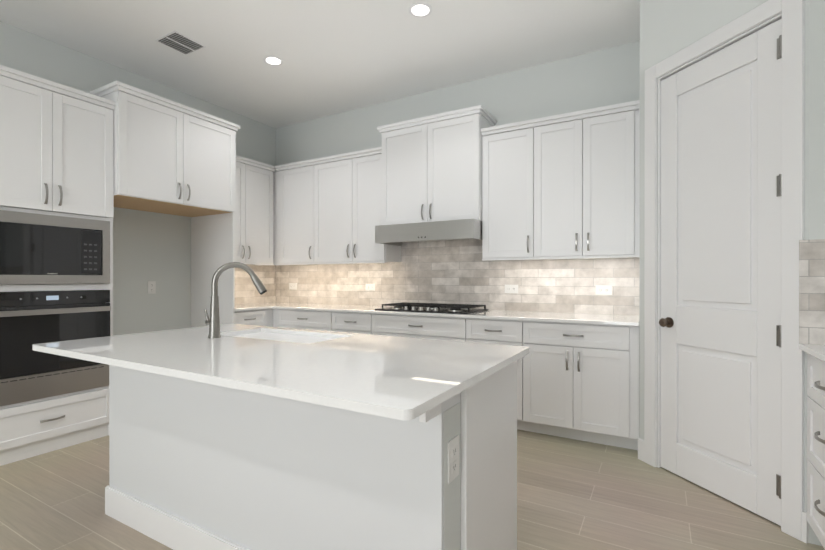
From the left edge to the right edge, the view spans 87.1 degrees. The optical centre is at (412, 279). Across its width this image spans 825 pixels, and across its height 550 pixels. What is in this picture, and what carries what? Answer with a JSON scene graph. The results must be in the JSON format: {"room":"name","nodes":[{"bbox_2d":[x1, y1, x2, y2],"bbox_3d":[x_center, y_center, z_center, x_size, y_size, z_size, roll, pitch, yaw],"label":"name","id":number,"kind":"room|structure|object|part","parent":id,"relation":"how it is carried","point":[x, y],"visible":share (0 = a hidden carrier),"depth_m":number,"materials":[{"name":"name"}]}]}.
{"room":"kitchen","nodes":[
{"label":"kitchen","id":0,"kind":"room"},
{"bbox_2d":[0,21,275,335],"bbox_3d":[-3.664,-0.358,2.230,0.100,3.100,7.800,0,0,30],"label":"wall","id":1,"kind":"structure","parent":0,"point":[150,246],"depth_m":4.09,"materials":[{"name":"white paint"}]},
{"bbox_2d":[148,281,155,293],"bbox_3d":[-2.499,0.080,4.157,0.007,0.118,0.072,0,0,30],"label":"outlet","id":2,"kind":"object","parent":1,"relation":"attached to","point":[151,287],"visible":1,"depth_m":4.15,"materials":[{"name":"white plastic"}]},
{"bbox_2d":[234,155,274,264],"bbox_3d":[-1.938,-0.735,4.779,0.361,1.143,0.796,0,0,30],"label":"upper cabinet","id":3,"kind":"object","parent":1,"relation":"attached to","point":[253,229],"visible":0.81,"depth_m":4.81,"materials":[{"name":"white wood"}]},
{"bbox_2d":[235,264,275,303],"bbox_3d":[-2.012,0.054,5.007,0.008,0.469,1.116,0,0,30],"label":"tile backsplash","id":4,"kind":"structure","parent":1,"relation":"attached to","point":[246,291],"depth_m":5.20,"materials":[{"name":"beige tile"}]},
{"bbox_2d":[0,0,639,127],"bbox_3d":[-1.264,-1.956,0.856,5.630,0.100,7.800,0,0,30],"label":"ceiling","id":5,"kind":"structure","parent":0,"point":[338,56],"depth_m":3.47,"materials":[{"name":"white paint"}]},
{"bbox_2d":[155,31,205,54],"bbox_3d":[-1.872,-1.903,3.508,0.264,0.012,0.264,0,0,30],"label":"ceiling vent","id":6,"kind":"object","parent":5,"relation":"in","point":[180,42],"visible":1,"depth_m":3.49,"materials":[{"name":"white metal"}]},
{"bbox_2d":[263,56,282,65],"bbox_3d":[-1.216,-1.907,3.789,0.170,0.005,0.170,0,0,30],"label":"recessed light","id":7,"kind":"object","parent":5,"relation":"in","point":[274,60],"visible":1,"depth_m":3.78,"materials":[{"name":"white plastic"}]},
{"bbox_2d":[408,2,431,17],"bbox_3d":[0.056,-1.906,3.073,0.170,0.005,0.170,0,0,30],"label":"recessed light","id":8,"kind":"object","parent":5,"relation":"in","point":[420,9],"visible":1,"depth_m":3.06,"materials":[{"name":"white plastic"}]},
{"bbox_2d":[0,429,824,549],"bbox_3d":[-1.264,1.244,0.860,5.630,0.100,7.800,0,0,30],"label":"floor","id":9,"kind":"structure","parent":0,"point":[573,494],"depth_m":2.26,"materials":[{"name":"beige tile"}]},
{"bbox_2d":[0,65,115,465],"bbox_3d":[-2.720,-0.076,3.099,0.673,2.535,0.805,0,0,30],"label":"tall cabinet","id":10,"kind":"object","parent":9,"relation":"on","point":[56,200],"visible":0.98,"depth_m":2.97,"materials":[{"name":"white wood"}]},
{"bbox_2d":[0,210,109,284],"bbox_3d":[-2.693,-0.202,3.101,0.522,0.471,0.715,0,0,30],"label":"microwave","id":11,"kind":"object","parent":10,"relation":"in","point":[37,247],"depth_m":2.98,"materials":[{"name":"black"}]},
{"bbox_2d":[0,290,110,405],"bbox_3d":[-2.678,0.444,3.094,0.595,0.721,0.715,0,0,30],"label":"wall oven","id":12,"kind":"object","parent":10,"relation":"in","point":[27,375],"depth_m":2.95,"materials":[{"name":"black"}]},
{"bbox_2d":[88,81,240,327],"bbox_3d":[-2.244,-0.147,3.893,0.711,2.675,1.103,0,0,30],"label":"tall cabinet","id":13,"kind":"object","parent":9,"relation":"on","point":[173,158],"visible":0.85,"depth_m":3.80,"materials":[{"name":"white wood"}]},
{"bbox_2d":[235,309,272,326],"bbox_3d":[-1.730,0.751,4.853,0.651,0.875,1.126,0,0,30],"label":"base cabinet","id":14,"kind":"object","parent":9,"relation":"on","point":[262,317],"visible":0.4,"depth_m":4.47,"materials":[{"name":"white wood"}]},
{"bbox_2d":[235,304,271,310],"bbox_3d":[-1.893,0.302,4.573,0.646,0.025,0.480,0,0,30],"label":"countertop","id":15,"kind":"structure","parent":14,"relation":"on","point":[238,307],"depth_m":4.56,"materials":[{"name":"stone"}]},
{"bbox_2d":[273,309,336,331],"bbox_3d":[-0.977,0.751,4.714,0.889,0.876,0.618,0,0,30],"label":"base cabinet","id":16,"kind":"object","parent":9,"relation":"on","point":[284,318],"depth_m":4.42,"materials":[{"name":"white wood"}]},
{"bbox_2d":[249,302,638,325],"bbox_3d":[-0.109,0.302,4.202,4.111,0.025,0.646,0,0,30],"label":"countertop","id":17,"kind":"structure","parent":16,"relation":"on","point":[611,319],"depth_m":3.56,"materials":[{"name":"stone"}]},
{"bbox_2d":[375,302,488,313],"bbox_3d":[0.178,0.265,4.043,0.930,0.050,0.510,0,0,30],"label":"gas cooktop","id":18,"kind":"object","parent":17,"relation":"in","point":[440,308],"visible":1,"depth_m":3.94,"materials":[{"name":"black metal"}]},
{"bbox_2d":[97,362,516,549],"bbox_3d":[-0.564,0.755,2.013,1.916,0.875,0.838,0,0,30],"label":"kitchen island","id":19,"kind":"object","parent":9,"relation":"on","point":[235,437],"depth_m":1.61,"materials":[{"name":"white wood"}]},
{"bbox_2d":[32,324,528,421],"bbox_3d":[-0.603,0.305,1.909,1.965,0.025,1.040,0,0,30],"label":"island countertop","id":20,"kind":"structure","parent":19,"relation":"on","point":[394,378],"depth_m":1.52,"materials":[{"name":"white stone"}]},
{"bbox_2d":[204,262,266,337],"bbox_3d":[-0.903,0.103,2.208,0.248,0.380,0.213,0,0,30],"label":"faucet","id":21,"kind":"object","parent":20,"relation":"on","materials":[{"name":"silver metal"}]},
{"bbox_2d":[236,330,343,341],"bbox_3d":[-0.688,0.427,2.278,0.749,0.244,0.383,0,0,30],"label":"sink","id":22,"kind":"object","parent":20,"relation":"in","point":[280,335],"depth_m":2.40,"materials":[{"name":"white ceramic"}]},
{"bbox_2d":[337,312,376,334],"bbox_3d":[-0.437,0.752,4.406,0.601,0.876,0.618,0,0,30],"label":"base cabinet","id":23,"kind":"object","parent":9,"relation":"on","point":[348,322],"depth_m":4.10,"materials":[{"name":"white wood"}]},
{"bbox_2d":[377,314,472,341],"bbox_3d":[0.180,0.752,4.053,1.067,0.876,0.618,0,0,30],"label":"base cabinet","id":24,"kind":"object","parent":9,"relation":"on","point":[412,326],"depth_m":3.74,"materials":[{"name":"white wood"}]},
{"bbox_2d":[473,318,532,431],"bbox_3d":[0.793,0.753,3.702,0.591,0.876,0.618,0,0,30],"label":"base cabinet","id":25,"kind":"object","parent":9,"relation":"on","point":[489,331],"depth_m":3.33,"materials":[{"name":"white wood"}]},
{"bbox_2d":[533,321,638,449],"bbox_3d":[1.312,0.753,3.405,0.852,0.876,0.618,0,0,30],"label":"base cabinet","id":26,"kind":"object","parent":9,"relation":"on","point":[577,381],"depth_m":3.10,"materials":[{"name":"white wood"}]},
{"bbox_2d":[807,353,824,548],"bbox_3d":[1.914,0.756,1.574,0.618,0.876,0.535,0,0,30],"label":"base cabinet","id":27,"kind":"object","parent":9,"relation":"on","point":[816,443],"visible":0.98,"depth_m":1.77,"materials":[{"name":"white wood"}]},
{"bbox_2d":[799,344,824,361],"bbox_3d":[0.978,0.307,-0.040,0.644,0.026,4.266,0,0,30],"label":"countertop","id":28,"kind":"structure","parent":27,"relation":"on","point":[817,351],"depth_m":1.83,"materials":[{"name":"stone"}]},
{"bbox_2d":[276,41,639,171],"bbox_3d":[0.648,-0.360,4.200,5.430,3.100,0.100,0,0,30],"label":"wall","id":29,"kind":"structure","parent":0,"point":[602,78],"depth_m":4.03,"materials":[{"name":"white paint"}]},
{"bbox_2d":[256,167,291,265],"bbox_3d":[-1.611,-0.730,5.242,0.469,1.098,0.328,0,0,30],"label":"upper cabinet","id":30,"kind":"object","parent":29,"relation":"attached to","point":[278,177],"depth_m":5.05,"materials":[{"name":"white wood"}]},
{"bbox_2d":[284,159,327,264],"bbox_3d":[-1.202,-0.730,5.008,0.588,1.098,0.328,0,0,30],"label":"upper cabinet","id":31,"kind":"object","parent":29,"relation":"attached to","point":[301,180],"depth_m":4.84,"materials":[{"name":"white wood"}]},
{"bbox_2d":[320,155,355,262],"bbox_3d":[-0.772,-0.730,4.762,0.644,1.098,0.328,0,0,30],"label":"upper cabinet","id":32,"kind":"object","parent":29,"relation":"attached to","point":[327,210],"depth_m":4.59,"materials":[{"name":"white wood"}]},
{"bbox_2d":[356,147,400,262],"bbox_3d":[-0.397,-0.729,4.547,0.460,1.098,0.328,0,0,30],"label":"upper cabinet","id":33,"kind":"object","parent":29,"relation":"attached to","point":[368,163],"depth_m":4.40,"materials":[{"name":"white wood"}]},
{"bbox_2d":[377,105,496,224],"bbox_3d":[0.222,-0.998,4.140,1.074,0.975,0.421,0,0,30],"label":"upper cabinet","id":34,"kind":"object","parent":29,"relation":"attached to","point":[431,168],"visible":0.88,"depth_m":3.96,"materials":[{"name":"white wood"}]},
{"bbox_2d":[375,219,481,245],"bbox_3d":[0.200,-0.427,4.102,1.010,0.164,0.492,0,0,30],"label":"range hood","id":35,"kind":"object","parent":34,"relation":"attached to","point":[396,234],"visible":0.9,"depth_m":3.85,"materials":[{"name":"silver metal"}]},
{"bbox_2d":[276,239,639,314],"bbox_3d":[0.054,-0.110,4.476,4.101,0.799,0.008,0,0,30],"label":"tile backsplash","id":36,"kind":"structure","parent":29,"relation":"attached to","point":[459,271],"depth_m":4.20,"materials":[{"name":"beige tile"}]},
{"bbox_2d":[289,283,296,289],"bbox_3d":[-1.471,0.088,5.339,0.125,0.078,0.007,0,0,30],"label":"outlet","id":37,"kind":"object","parent":36,"relation":"attached to","point":[292,285],"visible":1,"depth_m":5.33,"materials":[{"name":"white plastic"}]},
{"bbox_2d":[366,284,374,290],"bbox_3d":[-0.465,0.089,4.763,0.125,0.078,0.007,0,0,30],"label":"outlet","id":38,"kind":"object","parent":36,"relation":"attached to","point":[370,287],"visible":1,"depth_m":4.76,"materials":[{"name":"white plastic"}]},
{"bbox_2d":[505,285,517,292],"bbox_3d":[0.907,0.090,3.979,0.125,0.078,0.007,0,0,30],"label":"outlet","id":39,"kind":"object","parent":36,"relation":"attached to","point":[511,288],"visible":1,"depth_m":3.98,"materials":[{"name":"white plastic"}]},
{"bbox_2d":[596,285,611,294],"bbox_3d":[1.584,0.090,3.592,0.125,0.078,0.007,0,0,30],"label":"outlet","id":40,"kind":"object","parent":36,"relation":"attached to","point":[603,289],"visible":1,"depth_m":3.59,"materials":[{"name":"white plastic"}]},
{"bbox_2d":[481,100,639,260],"bbox_3d":[1.213,-0.733,3.608,1.228,1.143,0.361,0,0,30],"label":"upper cabinet","id":41,"kind":"object","parent":29,"relation":"attached to","point":[564,186],"visible":0.9,"depth_m":3.45,"materials":[{"name":"white wood"}]},
{"bbox_2d":[639,0,808,511],"bbox_3d":[1.696,-0.358,2.433,0.100,3.100,0.964,0,0,-17],"label":"wall","id":42,"kind":"structure","parent":0,"point":[668,28],"depth_m":2.62,"materials":[{"name":"white paint"}]},
{"bbox_2d":[659,19,781,525],"bbox_3d":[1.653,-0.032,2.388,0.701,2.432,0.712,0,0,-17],"label":"pantry door","id":43,"kind":"structure","parent":42,"relation":"in","point":[721,140],"depth_m":2.34,"materials":[{"name":"white wood"}]},
{"bbox_3d":[1.654,-0.058,2.383,0.522,2.204,0.470,0,0,30],"label":"pantry door knob and hinges","id":44,"kind":"part","parent":43,"relation":"part of","materials":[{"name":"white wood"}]},
{"bbox_2d":[638,438,808,543],"bbox_3d":[1.642,1.124,2.418,0.014,0.135,0.964,0,0,-17],"label":"baseboard","id":45,"kind":"structure","parent":42,"relation":"attached to","point":[805,531],"depth_m":1.97,"materials":[{"name":"white wood"}]},
{"bbox_2d":[644,0,804,540],"bbox_3d":[1.694,-0.081,2.411,0.118,2.545,0.890,0,0,-17],"label":"door frame","id":46,"kind":"structure","parent":42,"relation":"attached to","point":[792,15],"depth_m":2.04,"materials":[{"name":"white wood"}]},
{"bbox_2d":[809,0,824,545],"bbox_3d":[2.080,-0.357,1.849,0.610,3.100,0.100,0,0,30],"label":"wall","id":47,"kind":"structure","parent":0,"point":[816,119],"depth_m":1.94,"materials":[{"name":"white paint"}]},
{"bbox_2d":[799,239,824,344],"bbox_3d":[2.031,0.058,1.812,0.633,0.470,0.008,0,0,30],"label":"tile backsplash","id":48,"kind":"structure","parent":47,"relation":"attached to","point":[811,291],"depth_m":1.94,"materials":[{"name":"beige tile"}]}
]}

